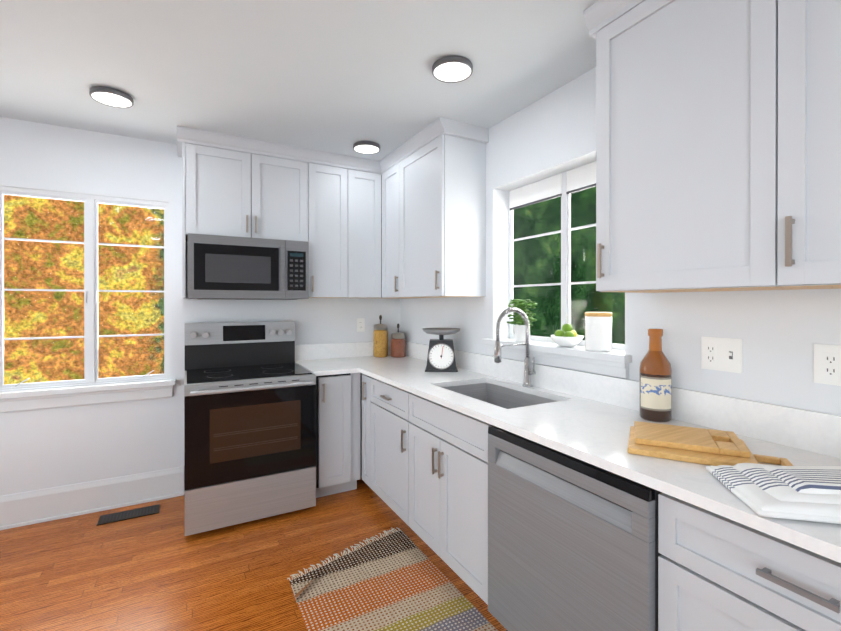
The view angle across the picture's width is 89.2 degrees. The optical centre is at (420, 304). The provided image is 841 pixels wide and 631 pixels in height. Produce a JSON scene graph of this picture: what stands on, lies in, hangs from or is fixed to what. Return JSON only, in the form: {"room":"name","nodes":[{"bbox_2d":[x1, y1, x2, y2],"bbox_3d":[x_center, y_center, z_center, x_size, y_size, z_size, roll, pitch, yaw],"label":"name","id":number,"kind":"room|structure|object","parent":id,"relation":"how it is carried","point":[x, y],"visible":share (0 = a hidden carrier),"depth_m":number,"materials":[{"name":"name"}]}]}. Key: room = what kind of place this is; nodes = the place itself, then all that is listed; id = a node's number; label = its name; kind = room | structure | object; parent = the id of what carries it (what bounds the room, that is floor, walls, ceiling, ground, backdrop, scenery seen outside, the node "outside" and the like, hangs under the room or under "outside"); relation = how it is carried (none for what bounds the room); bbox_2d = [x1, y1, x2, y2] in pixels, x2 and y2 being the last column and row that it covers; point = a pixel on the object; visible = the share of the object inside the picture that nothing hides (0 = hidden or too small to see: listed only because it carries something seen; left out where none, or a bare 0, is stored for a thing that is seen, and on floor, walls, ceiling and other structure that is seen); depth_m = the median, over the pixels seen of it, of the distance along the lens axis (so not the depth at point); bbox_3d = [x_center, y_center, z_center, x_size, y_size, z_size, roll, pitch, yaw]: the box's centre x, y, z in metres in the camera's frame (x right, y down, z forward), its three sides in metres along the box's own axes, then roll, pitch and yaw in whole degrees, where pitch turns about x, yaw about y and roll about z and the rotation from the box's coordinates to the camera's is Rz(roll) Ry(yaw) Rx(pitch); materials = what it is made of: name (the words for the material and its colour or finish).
{"room":"kitchen","nodes":[
{"label":"kitchen","id":0,"kind":"room"},
{"bbox_2d":[0,117,400,495],"bbox_3d":[-2.112,0.112,2.892,4.692,2.520,0.055,0,0,-29],"label":"wall","id":1,"kind":"structure","parent":0,"point":[44,448],"depth_m":2.90,"materials":[{"name":"grey paint"}]},
{"bbox_2d":[0,184,170,391],"bbox_3d":[-2.202,-0.101,2.833,0.934,1.275,0.062,0,0,-29],"label":"window","id":2,"kind":"structure","parent":1,"relation":"in","point":[91,201],"depth_m":2.83,"materials":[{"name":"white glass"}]},
{"bbox_2d":[0,379,175,411],"bbox_3d":[-2.193,0.597,2.787,1.024,0.120,0.056,0,0,-29],"label":"sill","id":3,"kind":"structure","parent":1,"relation":"attached to","point":[47,398],"depth_m":2.78,"materials":[{"name":"white wood"}]},
{"bbox_2d":[0,466,183,529],"bbox_3d":[-2.795,1.272,2.472,2.488,0.200,0.026,0,0,-29],"label":"baseboard","id":4,"kind":"structure","parent":1,"relation":"attached to","point":[38,506],"depth_m":2.81,"materials":[{"name":"white wood"}]},
{"bbox_2d":[181,126,308,241],"bbox_3d":[-1.268,-0.804,3.129,0.800,0.689,0.339,0,0,-29],"label":"upper cabinet","id":5,"kind":"object","parent":1,"relation":"attached to","point":[232,185],"depth_m":2.96,"materials":[{"name":"paint"}]},
{"bbox_2d":[187,233,308,299],"bbox_3d":[-1.244,-0.247,3.080,0.772,0.420,0.447,0,0,-29],"label":"over-the-range microwave","id":6,"kind":"object","parent":5,"relation":"attached to","point":[232,267],"visible":1,"depth_m":2.89,"materials":[{"name":"grey metal"}]},
{"bbox_2d":[309,149,340,297],"bbox_3d":[-0.783,-0.602,3.397,0.431,1.094,0.339,0,0,-29],"label":"upper cabinet","id":7,"kind":"object","parent":1,"relation":"attached to","point":[324,167],"depth_m":3.24,"materials":[{"name":"paint"}]},
{"bbox_2d":[341,154,376,297],"bbox_3d":[-0.386,-0.602,3.580,0.684,1.094,0.402,0,0,-29],"label":"upper cabinet","id":8,"kind":"object","parent":1,"relation":"attached to","point":[358,175],"depth_m":3.37,"materials":[{"name":"paint"}]},
{"bbox_2d":[357,318,364,331],"bbox_3d":[-0.523,0.179,3.732,0.072,0.116,0.008,0,0,-29],"label":"electrical outlet","id":9,"kind":"object","parent":1,"relation":"attached to","point":[360,324],"visible":1,"depth_m":3.73,"materials":[{"name":"white plastic"}]},
{"bbox_2d":[0,477,505,630],"bbox_3d":[-0.643,1.438,0.378,4.834,0.120,6.373,0,0,-29],"label":"floor","id":10,"kind":"structure","parent":0,"point":[160,571],"depth_m":2.23,"materials":[{"name":"brown wood"}]},
{"bbox_2d":[97,504,159,525],"bbox_3d":[-1.895,1.368,2.779,0.330,0.006,0.130,0,0,-29],"label":"floor vent","id":11,"kind":"object","parent":10,"relation":"in","point":[126,515],"visible":1,"depth_m":2.77,"materials":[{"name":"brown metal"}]},
{"bbox_2d":[184,321,315,535],"bbox_3d":[-1.184,0.752,2.925,0.762,1.238,0.764,0,0,-29],"label":"range","id":12,"kind":"object","parent":10,"relation":"on","point":[249,421],"visible":1,"depth_m":2.68,"materials":[{"name":"black metal"}]},
{"bbox_2d":[315,372,360,497],"bbox_3d":[-0.724,0.928,3.257,0.351,0.884,0.646,0,0,-29],"label":"base cabinet","id":13,"kind":"object","parent":10,"relation":"on","point":[338,452],"visible":0.69,"depth_m":3.01,"materials":[{"name":"paint"}]},
{"bbox_2d":[360,373,363,480],"bbox_3d":[-0.098,0.929,3.127,0.619,0.884,0.230,0,0,-29],"label":"base cabinet","id":14,"kind":"object","parent":10,"relation":"on","point":[361,375],"depth_m":3.07,"materials":[{"name":"paint"}]},
{"bbox_2d":[364,374,409,525],"bbox_3d":[0.052,0.930,2.856,0.619,0.884,0.616,0,0,-29],"label":"base cabinet","id":15,"kind":"object","parent":10,"relation":"on","point":[384,420],"depth_m":2.70,"materials":[{"name":"paint"}]},
{"bbox_2d":[295,341,840,562],"bbox_3d":[0.426,0.412,1.810,0.974,0.155,4.292,0,0,-29],"label":"countertop","id":16,"kind":"structure","parent":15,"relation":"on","point":[589,418],"depth_m":1.59,"materials":[{"name":"white stone"}]},
{"bbox_2d":[373,315,387,356],"bbox_3d":[-0.348,0.272,3.720,0.128,0.364,0.128,0,0,-29],"label":"pasta jar","id":17,"kind":"object","parent":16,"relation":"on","point":[380,340],"visible":1,"depth_m":3.67,"materials":[{"name":"yellow"}]},
{"bbox_2d":[391,324,405,356],"bbox_3d":[-0.194,0.309,3.714,0.132,0.289,0.132,0,0,-29],"label":"jar","id":18,"kind":"object","parent":16,"relation":"on","point":[398,344],"visible":1,"depth_m":3.66,"materials":[{"name":"red glass"}]},
{"bbox_2d":[422,328,459,371],"bbox_3d":[0.142,0.312,2.968,0.276,0.287,0.270,0,0,-29],"label":"kitchen scale","id":19,"kind":"object","parent":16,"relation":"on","point":[441,356],"visible":1,"depth_m":2.88,"materials":[{"name":"grey metal"}]},
{"bbox_2d":[441,382,556,408],"bbox_3d":[0.397,0.631,2.267,0.430,0.284,0.700,0,0,-29],"label":"sink","id":20,"kind":"object","parent":16,"relation":"in","point":[502,397],"visible":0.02,"depth_m":2.55,"materials":[{"name":"metal"}]},
{"bbox_2d":[494,307,535,386],"bbox_3d":[0.519,0.235,2.316,0.257,0.445,0.096,0,0,-29],"label":"faucet","id":21,"kind":"object","parent":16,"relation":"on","point":[528,372],"visible":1,"depth_m":2.34,"materials":[{"name":"silver metal"}]},
{"bbox_2d":[639,328,671,421],"bbox_3d":[0.941,0.278,1.708,0.115,0.362,0.115,0,0,-29],"label":"bottle","id":22,"kind":"object","parent":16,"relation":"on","point":[655,387],"visible":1,"depth_m":1.67,"materials":[{"name":"brown glass"}]},
{"bbox_2d":[627,426,792,465],"bbox_3d":[0.883,0.451,1.337,0.410,0.018,0.270,0,0,28],"label":"cutting board","id":23,"kind":"object","parent":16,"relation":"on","point":[704,458],"visible":0.5,"depth_m":1.25,"materials":[{"name":"brown wood"}]},
{"bbox_2d":[634,421,749,457],"bbox_3d":[0.861,0.432,1.385,0.296,0.018,0.220,0,0,26],"label":"cutting board","id":24,"kind":"object","parent":23,"relation":"on","point":[730,443],"visible":1,"depth_m":1.34,"materials":[{"name":"brown wood"}]},
{"bbox_2d":[706,463,840,523],"bbox_3d":[1.025,0.430,0.988,0.545,0.055,0.274,0,0,13],"label":"towel","id":25,"kind":"object","parent":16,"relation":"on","point":[808,493],"visible":1,"depth_m":0.97,"materials":[{"name":"white fabric"}]},
{"bbox_2d":[287,527,497,630],"bbox_3d":[0.092,1.359,1.474,0.710,0.032,2.262,0,0,-29],"label":"rug","id":26,"kind":"object","parent":10,"relation":"on","point":[399,580],"visible":1,"depth_m":2.01,"materials":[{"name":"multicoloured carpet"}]},
{"bbox_2d":[409,393,490,604],"bbox_3d":[0.371,0.931,2.249,0.646,0.884,0.748,0,0,-29],"label":"base cabinet","id":27,"kind":"object","parent":10,"relation":"on","point":[448,486],"visible":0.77,"depth_m":2.05,"materials":[{"name":"paint"}]},
{"bbox_2d":[488,425,661,630],"bbox_3d":[0.723,0.935,1.603,0.638,0.880,0.696,0,0,-29],"label":"dishwasher","id":28,"kind":"object","parent":10,"relation":"on","point":[572,543],"visible":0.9,"depth_m":1.40,"materials":[{"name":"grey metal"}]},
{"bbox_2d":[658,493,840,630],"bbox_3d":[1.090,0.934,0.946,0.646,0.884,0.795,0,0,-29],"label":"base cabinet","id":29,"kind":"object","parent":10,"relation":"on","point":[716,572],"visible":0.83,"depth_m":0.99,"materials":[{"name":"paint"}]},
{"bbox_2d":[0,0,597,160],"bbox_3d":[-0.643,-1.202,0.372,4.834,0.120,6.373,0,0,-29],"label":"ceiling","id":30,"kind":"structure","parent":0,"point":[342,77],"depth_m":2.03,"materials":[{"name":"paint"}]},
{"bbox_2d":[89,86,133,107],"bbox_3d":[-1.687,-1.132,2.331,0.196,0.030,0.196,0,0,-29],"label":"recessed light","id":31,"kind":"object","parent":30,"relation":"in","point":[111,97],"visible":1,"depth_m":2.30,"materials":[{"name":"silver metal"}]},
{"bbox_2d":[353,141,379,153],"bbox_3d":[-0.388,-1.134,3.079,0.196,0.030,0.196,0,0,-29],"label":"recessed light","id":32,"kind":"object","parent":30,"relation":"in","point":[366,147],"visible":1,"depth_m":3.04,"materials":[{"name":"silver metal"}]},
{"bbox_2d":[432,56,472,82],"bbox_3d":[0.153,-1.131,2.053,0.196,0.030,0.196,0,0,-29],"label":"recessed light","id":33,"kind":"object","parent":30,"relation":"in","point":[451,69],"visible":1,"depth_m":2.03,"materials":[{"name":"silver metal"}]},
{"bbox_2d":[401,67,840,414],"bbox_3d":[1.353,0.116,1.304,0.158,2.520,6.073,0,0,-29],"label":"wall","id":34,"kind":"structure","parent":0,"point":[780,333],"depth_m":1.72,"materials":[{"name":"grey paint"}]},
{"bbox_2d":[377,117,488,298],"bbox_3d":[0.025,-0.601,3.127,0.400,1.094,0.952,0,0,-29],"label":"upper cabinet","id":35,"kind":"object","parent":34,"relation":"attached to","point":[407,219],"depth_m":2.79,"materials":[{"name":"paint"}]},
{"bbox_2d":[482,338,631,377],"bbox_3d":[0.735,0.275,2.364,0.209,0.105,1.029,0,0,-29],"label":"sill","id":36,"kind":"structure","parent":34,"relation":"attached to","point":[613,362],"depth_m":2.16,"materials":[{"name":"white wood"}]},
{"bbox_2d":[507,299,536,341],"bbox_3d":[0.604,0.094,2.546,0.149,0.255,0.208,0,0,-29],"label":"herb plant","id":37,"kind":"object","parent":36,"relation":"on","point":[520,328],"visible":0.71,"depth_m":2.52,"materials":[{"name":"green plant"}]},
{"bbox_2d":[550,335,583,346],"bbox_3d":[0.774,0.193,2.251,0.172,0.058,0.172,0,0,-29],"label":"fruit bowl","id":38,"kind":"object","parent":36,"relation":"on","point":[567,341],"visible":0.98,"depth_m":2.20,"materials":[{"name":"white ceramic"}]},
{"bbox_2d":[554,323,576,336],"bbox_3d":[0.774,0.143,2.252,0.111,0.086,0.139,0,0,-29],"label":"limes","id":39,"kind":"object","parent":38,"relation":"in","point":[567,330],"visible":0.75,"depth_m":2.23,"materials":[{"name":"green food"}]},
{"bbox_2d":[585,312,611,350],"bbox_3d":[0.869,0.130,2.080,0.124,0.185,0.124,0,0,-29],"label":"canister","id":40,"kind":"object","parent":36,"relation":"on","point":[598,331],"visible":1,"depth_m":2.03,"materials":[{"name":"white ceramic"}]},
{"bbox_2d":[493,149,625,353],"bbox_3d":[0.763,-0.265,2.369,0.153,0.975,0.954,0,0,-29],"label":"window","id":41,"kind":"structure","parent":34,"relation":"in","point":[565,179],"depth_m":2.54,"materials":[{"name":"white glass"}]},
{"bbox_2d":[589,0,840,292],"bbox_3d":[1.123,-0.596,1.200,0.339,1.094,1.221,0,0,-29],"label":"upper cabinet","id":42,"kind":"object","parent":34,"relation":"attached to","point":[718,145],"depth_m":1.28,"materials":[{"name":"paint"}]},
{"bbox_2d":[701,337,741,372],"bbox_3d":[1.107,0.184,1.572,0.012,0.122,0.135,0,0,-29],"label":"electrical outlet","id":43,"kind":"object","parent":34,"relation":"attached to","point":[721,354],"visible":1,"depth_m":1.57,"materials":[{"name":"white plastic"}]},
{"bbox_2d":[814,344,840,385],"bbox_3d":[1.257,0.184,1.305,0.008,0.122,0.082,0,0,-29],"label":"electrical outlet","id":44,"kind":"object","parent":34,"relation":"attached to","point":[827,364],"visible":1,"depth_m":1.31,"materials":[{"name":"white plastic"}]},
{"label":"outside","id":45,"kind":"structure","parent":0,"visible":0},
{"bbox_2d":[4,195,163,383],"bbox_3d":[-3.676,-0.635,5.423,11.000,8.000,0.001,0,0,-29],"label":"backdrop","id":46,"kind":"structure","parent":45,"point":[145,309],"depth_m":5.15,"materials":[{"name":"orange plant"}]},
{"bbox_2d":[513,186,624,343],"bbox_3d":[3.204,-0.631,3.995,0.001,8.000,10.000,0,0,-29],"label":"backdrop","id":47,"kind":"structure","parent":45,"point":[581,262],"depth_m":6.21,"materials":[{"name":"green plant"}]}
]}

